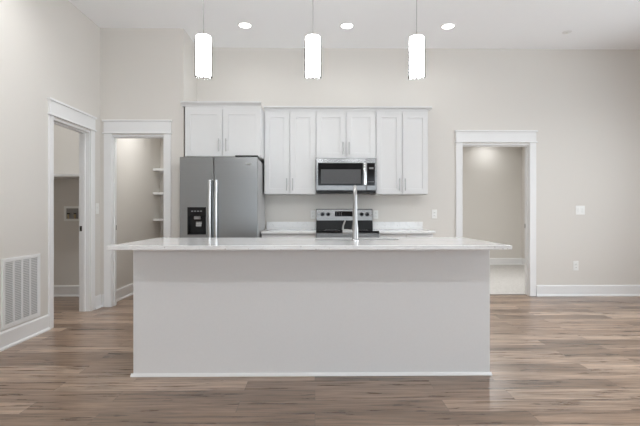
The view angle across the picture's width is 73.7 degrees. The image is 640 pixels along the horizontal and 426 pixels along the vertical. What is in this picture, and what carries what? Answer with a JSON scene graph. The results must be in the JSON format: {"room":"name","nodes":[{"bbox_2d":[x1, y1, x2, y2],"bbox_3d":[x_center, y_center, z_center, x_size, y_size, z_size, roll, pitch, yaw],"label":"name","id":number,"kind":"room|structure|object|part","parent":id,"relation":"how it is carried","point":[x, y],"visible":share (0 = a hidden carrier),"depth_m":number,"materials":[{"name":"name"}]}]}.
{"room":"kitchen","nodes":[
{"label":"kitchen","id":0,"kind":"room"},
{"bbox_2d":[0,0,99,331],"bbox_3d":[-2.669,-0.552,0.769,0.120,3.375,8.800,0,0,-1],"label":"wall","id":1,"kind":"structure","parent":0,"point":[49,48],"depth_m":3.99,"materials":[{"name":"beige paint"}]},
{"bbox_2d":[1,254,39,329],"bbox_3d":[-2.639,0.676,3.783,0.012,0.586,0.487,0,0,-1],"label":"air vent","id":2,"kind":"object","parent":1,"relation":"in","point":[20,276],"visible":1,"depth_m":3.75,"materials":[{"name":"white metal"}]},
{"bbox_3d":[-2.637,0.678,3.621,0.008,0.515,0.099,0,0,-1],"label":"louvre panel","id":3,"kind":"part","parent":2,"relation":"part of","materials":[{"name":"white paint"}]},
{"bbox_3d":[-2.638,0.678,3.730,0.008,0.515,0.092,0,0,-1],"label":"louvre panel","id":4,"kind":"part","parent":2,"relation":"part of","materials":[{"name":"white paint"}]},
{"bbox_3d":[-2.640,0.678,3.836,0.008,0.515,0.092,0,0,-1],"label":"louvre panel","id":5,"kind":"part","parent":2,"relation":"part of","materials":[{"name":"white paint"}]},
{"bbox_3d":[-2.641,0.678,3.945,0.008,0.515,0.099,0,0,-1],"label":"louvre panel","id":6,"kind":"part","parent":2,"relation":"part of","materials":[{"name":"white paint"}]},
{"bbox_2d":[0,294,101,351],"bbox_3d":[-2.594,1.060,0.770,0.030,0.150,8.800,0,0,-1],"label":"baseboard","id":7,"kind":"structure","parent":1,"relation":"attached to","point":[11,337],"depth_m":3.82,"materials":[{"name":"white paint"}]},
{"bbox_2d":[47,97,96,328],"bbox_3d":[-2.696,0.005,4.586,0.156,2.260,0.894,0,0,-1],"label":"door frame","id":8,"kind":"structure","parent":1,"relation":"in","point":[57,109],"depth_m":4.92,"materials":[{"name":"white paint"}]},
{"bbox_3d":[-2.640,0.089,4.189,0.018,2.092,0.067,0,0,-1],"label":"casing","id":9,"kind":"part","parent":8,"relation":"part of","materials":[{"name":"white paint"}]},
{"bbox_3d":[-2.649,0.089,4.973,0.018,2.092,0.088,0,0,-1],"label":"casing","id":10,"kind":"part","parent":8,"relation":"part of","materials":[{"name":"white paint"}]},
{"bbox_2d":[96,203,98,213],"bbox_3d":[-2.653,-0.053,5.094,0.014,0.127,0.070,0,0,-1],"label":"light switch","id":11,"kind":"object","parent":1,"relation":"attached to","point":[97,204],"visible":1,"depth_m":5.09,"materials":[{"name":"white plastic"}]},
{"bbox_2d":[54,124,78,284],"bbox_3d":[-3.579,-0.552,5.869,1.580,3.375,0.120,0,0,-1],"label":"wall","id":12,"kind":"structure","parent":0,"point":[66,141],"depth_m":5.81,"materials":[{"name":"beige paint"}]},
{"bbox_2d":[54,285,78,296],"bbox_3d":[-3.578,1.060,5.793,1.580,0.150,0.030,0,0,-1],"label":"baseboard","id":13,"kind":"structure","parent":12,"relation":"attached to","point":[59,290],"depth_m":5.79,"materials":[{"name":"white paint"}]},
{"bbox_2d":[54,174,78,178],"bbox_3d":[-3.576,-0.483,5.633,1.580,0.036,0.350,0,0,-1],"label":"shelf","id":14,"kind":"object","parent":12,"relation":"attached to","point":[56,176],"visible":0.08,"depth_m":5.46,"materials":[{"name":"white paint"}]},
{"bbox_2d":[64,206,78,220],"bbox_3d":[-3.366,0.008,5.786,0.227,0.202,0.050,0,0,-1],"label":"washer outlet box","id":15,"kind":"object","parent":12,"relation":"attached to","point":[71,213],"visible":0.81,"depth_m":5.80,"materials":[{"name":"white plastic"}]},
{"bbox_2d":[117,138,159,288],"bbox_3d":[-2.713,-0.552,6.239,0.160,3.375,1.900,0,0,-1],"label":"wall","id":16,"kind":"structure","parent":0,"point":[137,206],"depth_m":6.09,"materials":[{"name":"beige paint"}]},
{"bbox_2d":[117,283,132,301],"bbox_3d":[-2.220,1.060,6.184,0.825,0.150,1.780,0,0,-1],"label":"baseboard","id":17,"kind":"structure","parent":16,"relation":"attached to","point":[126,291],"depth_m":5.70,"materials":[{"name":"white paint"}]},
{"bbox_2d":[100,28,186,294],"bbox_3d":[-2.218,-0.552,5.234,1.126,3.375,0.120,0,0,-1],"label":"wall","id":18,"kind":"structure","parent":0,"point":[143,71],"depth_m":5.18,"materials":[{"name":"beige paint"}]},
{"bbox_2d":[102,120,171,306],"bbox_3d":[-2.208,0.005,5.216,0.838,2.260,0.156,0,0,-1],"label":"door frame","id":19,"kind":"structure","parent":18,"relation":"in","point":[111,127],"depth_m":5.15,"materials":[{"name":"white paint"}]},
{"bbox_3d":[-2.567,0.089,5.161,0.088,2.092,0.018,0,0,-1],"label":"casing","id":20,"kind":"part","parent":19,"relation":"part of","materials":[{"name":"white paint"}]},
{"bbox_3d":[-1.849,0.089,5.170,0.088,2.092,0.018,0,0,-1],"label":"casing","id":21,"kind":"part","parent":19,"relation":"part of","materials":[{"name":"white paint"}]},
{"bbox_2d":[160,139,162,237],"bbox_3d":[-2.231,-0.552,7.134,0.825,3.375,0.120,0,0,-1],"label":"wall","id":22,"kind":"structure","parent":0,"point":[161,140],"depth_m":7.07,"materials":[{"name":"beige paint"}]},
{"bbox_2d":[153,168,162,172],"bbox_3d":[-2.229,-0.687,6.909,0.825,0.036,0.330,0,0,-1],"label":"shelf","id":23,"kind":"object","parent":22,"relation":"attached to","point":[160,170],"visible":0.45,"depth_m":6.74,"materials":[{"name":"white paint"}]},
{"bbox_2d":[153,192,162,194],"bbox_3d":[-2.229,-0.309,6.909,0.825,0.036,0.330,0,0,-1],"label":"shelf","id":24,"kind":"object","parent":22,"relation":"attached to","point":[154,193],"visible":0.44,"depth_m":6.74,"materials":[{"name":"white paint"}]},
{"bbox_2d":[187,34,196,100],"bbox_3d":[-1.738,-0.552,6.250,0.141,3.375,1.900,0,0,-1],"label":"wall","id":25,"kind":"structure","parent":0,"point":[191,79],"depth_m":5.51,"materials":[{"name":"beige paint"}]},
{"bbox_2d":[0,265,639,425],"bbox_3d":[0.517,1.181,2.856,10.100,0.108,13.300,0,0,-1],"label":"floor","id":26,"kind":"structure","parent":0,"point":[555,360],"depth_m":2.83,"materials":[{"name":"brown wood"}]},
{"bbox_2d":[180,155,264,237],"bbox_3d":[-1.179,0.232,5.312,0.902,1.807,0.869,0,0,-1],"label":"refrigerator","id":27,"kind":"object","parent":26,"relation":"on","point":[221,197],"visible":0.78,"depth_m":4.95,"materials":[{"name":"silver metal"}]},
{"bbox_3d":[-1.431,0.212,4.979,0.390,1.725,0.065,0,0,-1],"label":"freezer door","id":28,"kind":"part","parent":27,"relation":"part of","materials":[{"name":"silver metal"}]},
{"bbox_3d":[-1.268,0.068,4.912,0.037,0.896,0.072,0,0,-1],"label":"handle","id":29,"kind":"part","parent":27,"relation":"part of","materials":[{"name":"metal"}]},
{"bbox_3d":[-1.196,0.068,4.913,0.037,0.896,0.072,0,0,-1],"label":"handle","id":30,"kind":"part","parent":27,"relation":"part of","materials":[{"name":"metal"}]},
{"bbox_3d":[-0.977,0.212,4.984,0.501,1.725,0.065,0,0,-1],"label":"fridge door","id":31,"kind":"part","parent":27,"relation":"part of","materials":[{"name":"silver metal"}]},
{"bbox_2d":[262,234,315,237],"bbox_3d":[-0.385,0.693,5.475,0.663,0.884,0.638,0,0,-1],"label":"base cabinet","id":32,"kind":"object","parent":26,"relation":"on","point":[263,235],"visible":0.09,"depth_m":5.19,"materials":[{"name":"white paint"}]},
{"bbox_3d":[-0.546,0.332,5.198,0.322,0.137,0.020,0,0,-1],"label":"drawer","id":33,"kind":"part","parent":32,"relation":"part of","materials":[{"name":"white paint"}]},
{"bbox_2d":[261,222,315,233],"bbox_3d":[-0.385,0.185,5.473,0.666,0.130,0.645,0,0,-1],"label":"countertop","id":34,"kind":"structure","parent":32,"relation":"on","point":[272,227],"depth_m":5.77,"materials":[{"name":"white stone"}]},
{"bbox_3d":[-0.217,0.332,5.202,0.322,0.137,0.020,0,0,-1],"label":"drawer","id":35,"kind":"part","parent":32,"relation":"part of","materials":[{"name":"white paint"}]},
{"bbox_2d":[130,250,491,376],"bbox_3d":[-0.059,0.684,3.273,2.515,0.902,0.614,0,0,-1],"label":"kitchen island","id":36,"kind":"object","parent":26,"relation":"on","point":[197,313],"visible":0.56,"depth_m":2.98,"materials":[{"name":"grey paint"}]},
{"bbox_2d":[107,237,511,249],"bbox_3d":[-0.063,0.219,3.127,2.553,0.028,0.875,0,0,-1],"label":"island countertop","id":37,"kind":"structure","parent":36,"relation":"on","point":[431,243],"depth_m":2.70,"materials":[{"name":"white stone"}]},
{"bbox_2d":[342,185,358,240],"bbox_3d":[0.227,-0.003,3.248,0.130,0.417,0.218,0,0,-1],"label":"kitchen faucet","id":38,"kind":"object","parent":37,"relation":"on","point":[354,231],"visible":1,"depth_m":3.15,"materials":[{"name":"silver metal"}]},
{"bbox_3d":[-0.055,1.125,2.975,2.515,0.020,0.016,0,0,-1],"label":"shoe moulding","id":39,"kind":"part","parent":36,"relation":"part of","materials":[{"name":"white paint"}]},
{"bbox_2d":[316,209,378,237],"bbox_3d":[0.331,0.530,5.430,0.761,1.170,0.698,0,0,-1],"label":"electric range","id":40,"kind":"object","parent":26,"relation":"on","point":[329,222],"visible":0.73,"depth_m":5.71,"materials":[{"name":"silver glass"}]},
{"bbox_2d":[316,233,378,237],"bbox_3d":[0.331,0.677,5.430,0.761,0.875,0.698,0,0,-1],"label":"oven","id":41,"kind":"object","parent":40,"relation":"in","point":[318,235],"depth_m":5.14,"materials":[{"name":"silver glass"}]},
{"bbox_2d":[316,229,378,232],"bbox_3d":[0.332,0.227,5.422,0.761,0.022,0.565,0,0,-1],"label":"cooktop","id":42,"kind":"object","parent":40,"relation":"in","point":[317,230],"depth_m":5.14,"materials":[{"name":"black glass"}]},
{"bbox_2d":[379,234,432,237],"bbox_3d":[1.048,0.693,5.492,0.665,0.884,0.638,0,0,-1],"label":"base cabinet","id":43,"kind":"object","parent":26,"relation":"on","point":[380,235],"visible":0.16,"depth_m":5.21,"materials":[{"name":"white paint"}]},
{"bbox_3d":[0.887,0.332,5.215,0.324,0.137,0.020,0,0,-1],"label":"drawer","id":44,"kind":"part","parent":43,"relation":"part of","materials":[{"name":"white paint"}]},
{"bbox_2d":[373,222,435,233],"bbox_3d":[1.056,0.185,5.490,0.684,0.130,0.645,0,0,-1],"label":"countertop","id":45,"kind":"structure","parent":43,"relation":"on","point":[382,227],"depth_m":5.79,"materials":[{"name":"white stone"}]},
{"bbox_3d":[1.216,0.332,5.219,0.324,0.137,0.020,0,0,-1],"label":"drawer","id":46,"kind":"part","parent":43,"relation":"part of","materials":[{"name":"white paint"}]},
{"bbox_2d":[68,0,639,49],"bbox_3d":[0.529,-2.290,1.806,10.100,0.100,11.200,0,0,-1],"label":"ceiling","id":47,"kind":"structure","parent":0,"point":[480,24],"depth_m":5.00,"materials":[{"name":"white paint"}]},
{"bbox_2d":[195,0,211,78],"bbox_3d":[-0.857,-1.615,3.140,0.125,1.249,0.125,0,0,-1],"label":"pendant light","id":48,"kind":"object","parent":47,"relation":"hanging from","point":[203,42],"visible":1,"depth_m":3.10,"materials":[{"name":"white glass"}]},
{"bbox_3d":[-0.857,-1.143,3.140,0.125,0.284,0.125,0,0,-1],"label":"lamp shade","id":49,"kind":"part","parent":48,"relation":"part of","materials":[{"name":"white glass"}]},
{"bbox_2d":[196,34,210,76],"bbox_3d":[-0.857,-1.154,3.140,0.105,0.278,0.105,0,0,-1],"label":"diffuser","id":50,"kind":"object","parent":48,"relation":"attached to","point":[203,41],"depth_m":3.10,"materials":[{"name":"white glass"}]},
{"bbox_3d":[-0.857,-1.768,3.140,0.004,0.903,0.004,0,0,-1],"label":"cord","id":51,"kind":"part","parent":48,"relation":"part of","materials":[{"name":"silver metal"}]},
{"bbox_2d":[237,22,252,28],"bbox_3d":[-0.894,-2.236,5.090,0.180,0.007,0.180,0,0,-1],"label":"recessed light","id":52,"kind":"object","parent":47,"relation":"in","point":[246,25],"visible":1,"depth_m":5.09,"materials":[{"name":"white paint"}]},
{"bbox_2d":[304,34,320,78],"bbox_3d":[-0.052,-1.615,3.150,0.125,1.249,0.125,0,0,-1],"label":"pendant light","id":53,"kind":"object","parent":47,"relation":"hanging from","point":[312,44],"visible":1,"depth_m":3.11,"materials":[{"name":"white glass"}]},
{"bbox_2d":[339,22,353,28],"bbox_3d":[0.322,-2.236,5.104,0.180,0.007,0.180,0,0,-1],"label":"recessed light","id":54,"kind":"object","parent":47,"relation":"in","point":[347,25],"visible":1,"depth_m":5.09,"materials":[{"name":"white paint"}]},
{"bbox_2d":[408,0,424,78],"bbox_3d":[0.715,-1.615,3.159,0.125,1.249,0.125,0,0,-1],"label":"pendant light","id":55,"kind":"object","parent":47,"relation":"hanging from","point":[416,43],"visible":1,"depth_m":3.12,"materials":[{"name":"white glass"}]},
{"bbox_3d":[0.715,-1.143,3.159,0.125,0.284,0.125,0,0,-1],"label":"lamp shade","id":56,"kind":"part","parent":55,"relation":"part of","materials":[{"name":"white glass"}]},
{"bbox_2d":[409,35,423,77],"bbox_3d":[0.715,-1.154,3.159,0.105,0.278,0.105,0,0,-1],"label":"diffuser","id":57,"kind":"object","parent":55,"relation":"attached to","point":[416,42],"depth_m":3.12,"materials":[{"name":"white glass"}]},
{"bbox_3d":[0.715,-1.768,3.159,0.004,0.903,0.004,0,0,-1],"label":"cord","id":58,"kind":"part","parent":55,"relation":"part of","materials":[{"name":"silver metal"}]},
{"bbox_2d":[440,23,455,29],"bbox_3d":[1.534,-2.236,5.118,0.180,0.007,0.180,0,0,-1],"label":"recessed light","id":59,"kind":"object","parent":47,"relation":"in","point":[446,26],"visible":1,"depth_m":5.12,"materials":[{"name":"white paint"}]},
{"bbox_2d":[197,48,639,284],"bbox_3d":[1.894,-0.552,5.883,7.114,3.375,0.120,0,0,-1],"label":"wall","id":60,"kind":"structure","parent":0,"point":[583,105],"depth_m":5.83,"materials":[{"name":"beige paint"}]},
{"bbox_2d":[180,101,263,162],"bbox_3d":[-1.198,-1.011,5.454,0.964,0.662,0.664,0,0,-1],"label":"upper cabinet","id":61,"kind":"object","parent":60,"relation":"attached to","point":[212,128],"visible":0.94,"depth_m":5.16,"materials":[{"name":"white paint"}]},
{"bbox_3d":[-1.406,-0.970,5.164,0.446,0.571,0.020,0,0,-1],"label":"door","id":62,"kind":"part","parent":61,"relation":"part of","materials":[{"name":"white paint"}]},
{"bbox_3d":[-1.198,-1.316,5.456,0.964,0.052,0.660,0,0,-1],"label":"crown moulding","id":63,"kind":"part","parent":61,"relation":"part of","materials":[{"name":"white paint"}]},
{"bbox_3d":[-0.944,-0.970,5.169,0.452,0.571,0.020,0,0,-1],"label":"door","id":64,"kind":"part","parent":61,"relation":"part of","materials":[{"name":"white paint"}]},
{"bbox_2d":[264,110,315,194],"bbox_3d":[-0.385,-0.780,5.604,0.662,1.080,0.384,0,0,-1],"label":"upper cabinet","id":65,"kind":"object","parent":60,"relation":"attached to","point":[289,135],"visible":1,"depth_m":5.45,"materials":[{"name":"white paint"}]},
{"bbox_3d":[-0.550,-0.764,5.454,0.316,1.041,0.020,0,0,-1],"label":"door","id":66,"kind":"part","parent":65,"relation":"part of","materials":[{"name":"white paint"}]},
{"bbox_3d":[-0.219,-0.764,5.458,0.322,1.041,0.020,0,0,-1],"label":"door","id":67,"kind":"part","parent":65,"relation":"part of","materials":[{"name":"white paint"}]},
{"bbox_2d":[267,222,315,228],"bbox_3d":[-0.389,0.170,5.786,0.666,0.100,0.020,0,0,-1],"label":"backsplash","id":68,"kind":"structure","parent":60,"relation":"attached to","point":[270,225],"depth_m":5.78,"materials":[{"name":"white stone"}]},
{"bbox_2d":[311,210,314,218],"bbox_3d":[-0.095,0.021,5.795,0.066,0.115,0.009,0,0,-1],"label":"wall outlet","id":69,"kind":"object","parent":60,"relation":"attached to","point":[312,211],"visible":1,"depth_m":5.79,"materials":[{"name":"white plastic"}]},
{"bbox_2d":[316,110,375,157],"bbox_3d":[0.330,-1.008,5.612,0.766,0.623,0.384,0,0,-1],"label":"upper cabinet","id":70,"kind":"object","parent":60,"relation":"attached to","point":[339,133],"visible":0.79,"depth_m":5.46,"materials":[{"name":"white paint"}]},
{"bbox_3d":[0.140,-0.993,5.462,0.372,0.584,0.020,0,0,-1],"label":"door","id":71,"kind":"part","parent":70,"relation":"part of","materials":[{"name":"white paint"}]},
{"bbox_2d":[316,158,375,193],"bbox_3d":[0.330,-0.474,5.579,0.763,0.439,0.451,0,0,-1],"label":"microwave oven","id":72,"kind":"object","parent":70,"relation":"attached to","point":[333,175],"visible":1,"depth_m":5.39,"materials":[{"name":"silver metal"}]},
{"bbox_3d":[0.567,-0.489,5.374,0.036,0.280,0.036,0,0,-1],"label":"handle","id":73,"kind":"part","parent":72,"relation":"part of","materials":[{"name":"silver metal"}]},
{"bbox_3d":[0.644,-0.489,5.391,0.098,0.284,0.003,0,0,-1],"label":"control panel","id":74,"kind":"part","parent":72,"relation":"part of","materials":[{"name":"black glass"}]},
{"bbox_3d":[0.651,-0.489,5.410,0.125,0.410,0.034,0,0,-1],"label":"control frame","id":75,"kind":"part","parent":72,"relation":"part of","materials":[{"name":"silver metal"}]},
{"bbox_2d":[264,106,431,110],"bbox_3d":[0.355,-1.339,5.614,2.142,0.038,0.380,0,0,-1],"label":"crown molding","id":76,"kind":"structure","parent":70,"relation":"attached to","point":[428,108],"depth_m":5.44,"materials":[{"name":"white paint"}]},
{"bbox_3d":[0.523,-0.993,5.466,0.370,0.584,0.020,0,0,-1],"label":"door","id":77,"kind":"part","parent":70,"relation":"part of","materials":[{"name":"white paint"}]},
{"bbox_2d":[373,210,377,218],"bbox_3d":[0.756,0.021,5.805,0.068,0.115,0.009,0,0,-1],"label":"wall outlet","id":78,"kind":"object","parent":60,"relation":"attached to","point":[375,212],"visible":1,"depth_m":5.80,"materials":[{"name":"white plastic"}]},
{"bbox_2d":[373,222,422,228],"bbox_3d":[1.052,0.170,5.803,0.684,0.100,0.020,0,0,-1],"label":"backsplash","id":79,"kind":"structure","parent":60,"relation":"attached to","point":[376,225],"depth_m":5.79,"materials":[{"name":"white stone"}]},
{"bbox_2d":[372,110,427,194],"bbox_3d":[1.049,-0.780,5.621,0.670,1.080,0.384,0,0,-1],"label":"upper cabinet","id":80,"kind":"object","parent":60,"relation":"attached to","point":[401,135],"visible":0.94,"depth_m":5.47,"materials":[{"name":"white paint"}]},
{"bbox_3d":[0.883,-0.764,5.471,0.322,1.041,0.020,0,0,-1],"label":"door","id":81,"kind":"part","parent":80,"relation":"part of","materials":[{"name":"white paint"}]},
{"bbox_3d":[1.218,-0.764,5.475,0.324,1.041,0.020,0,0,-1],"label":"door","id":82,"kind":"part","parent":80,"relation":"part of","materials":[{"name":"white paint"}]},
{"bbox_2d":[432,210,436,218],"bbox_3d":[1.557,0.015,5.814,0.070,0.120,0.009,0,0,-1],"label":"wall outlet","id":83,"kind":"object","parent":60,"relation":"attached to","point":[434,212],"visible":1,"depth_m":5.81,"materials":[{"name":"white plastic"}]},
{"bbox_2d":[455,130,537,295],"bbox_3d":[2.398,0.005,5.870,1.128,2.260,0.156,0,0,-1],"label":"door frame","id":84,"kind":"structure","parent":60,"relation":"in","point":[462,136],"depth_m":5.82,"materials":[{"name":"white paint"}]},
{"bbox_3d":[1.895,0.089,5.814,0.088,2.092,0.018,0,0,-1],"label":"casing","id":85,"kind":"part","parent":84,"relation":"part of","materials":[{"name":"white paint"}]},
{"bbox_3d":[2.903,0.089,5.825,0.088,2.092,0.018,0,0,-1],"label":"casing","id":86,"kind":"part","parent":84,"relation":"part of","materials":[{"name":"white paint"}]},
{"bbox_2d":[490,294,526,295],"bbox_3d":[2.398,1.129,5.899,0.908,0.011,0.060,0,0,-1],"label":"trim","id":87,"kind":"structure","parent":60,"relation":"attached to","point":[490,294],"depth_m":5.87,"materials":[{"name":"brown"}]},
{"bbox_2d":[573,261,578,269],"bbox_3d":[3.497,0.721,5.837,0.073,0.128,0.009,0,0,-1],"label":"wall outlet","id":88,"kind":"object","parent":60,"relation":"attached to","point":[575,263],"visible":1,"depth_m":5.83,"materials":[{"name":"white plastic"}]},
{"bbox_2d":[576,206,584,214],"bbox_3d":[3.559,-0.038,5.835,0.123,0.121,0.014,0,0,-1],"label":"light switch","id":89,"kind":"object","parent":60,"relation":"attached to","point":[580,210],"visible":1,"depth_m":5.83,"materials":[{"name":"white plastic"}]},
{"bbox_2d":[536,285,639,295],"bbox_3d":[3.367,1.060,5.825,3.930,0.150,0.030,0,0,-1],"label":"baseboard","id":90,"kind":"structure","parent":60,"relation":"attached to","point":[541,290],"depth_m":5.83,"materials":[{"name":"white paint"}]},
{"bbox_2d":[463,147,521,257],"bbox_3d":[2.765,-0.235,9.393,3.550,2.740,0.120,0,0,-1],"label":"wall","id":91,"kind":"structure","parent":0,"point":[492,176],"depth_m":9.35,"materials":[{"name":"beige paint"}]},
{"bbox_2d":[490,258,524,264],"bbox_3d":[2.786,1.060,7.643,3.310,0.150,3.380,0,0,-1],"label":"baseboard","id":92,"kind":"structure","parent":91,"relation":"attached to","point":[493,261],"depth_m":9.33,"materials":[{"name":"white paint"}]},
{"bbox_2d":[522,147,524,258],"bbox_3d":[4.501,-0.235,7.663,0.120,2.740,3.380,0,0,-1],"label":"wall","id":93,"kind":"structure","parent":0,"point":[523,148],"depth_m":9.28,"materials":[{"name":"beige paint"}]}
]}

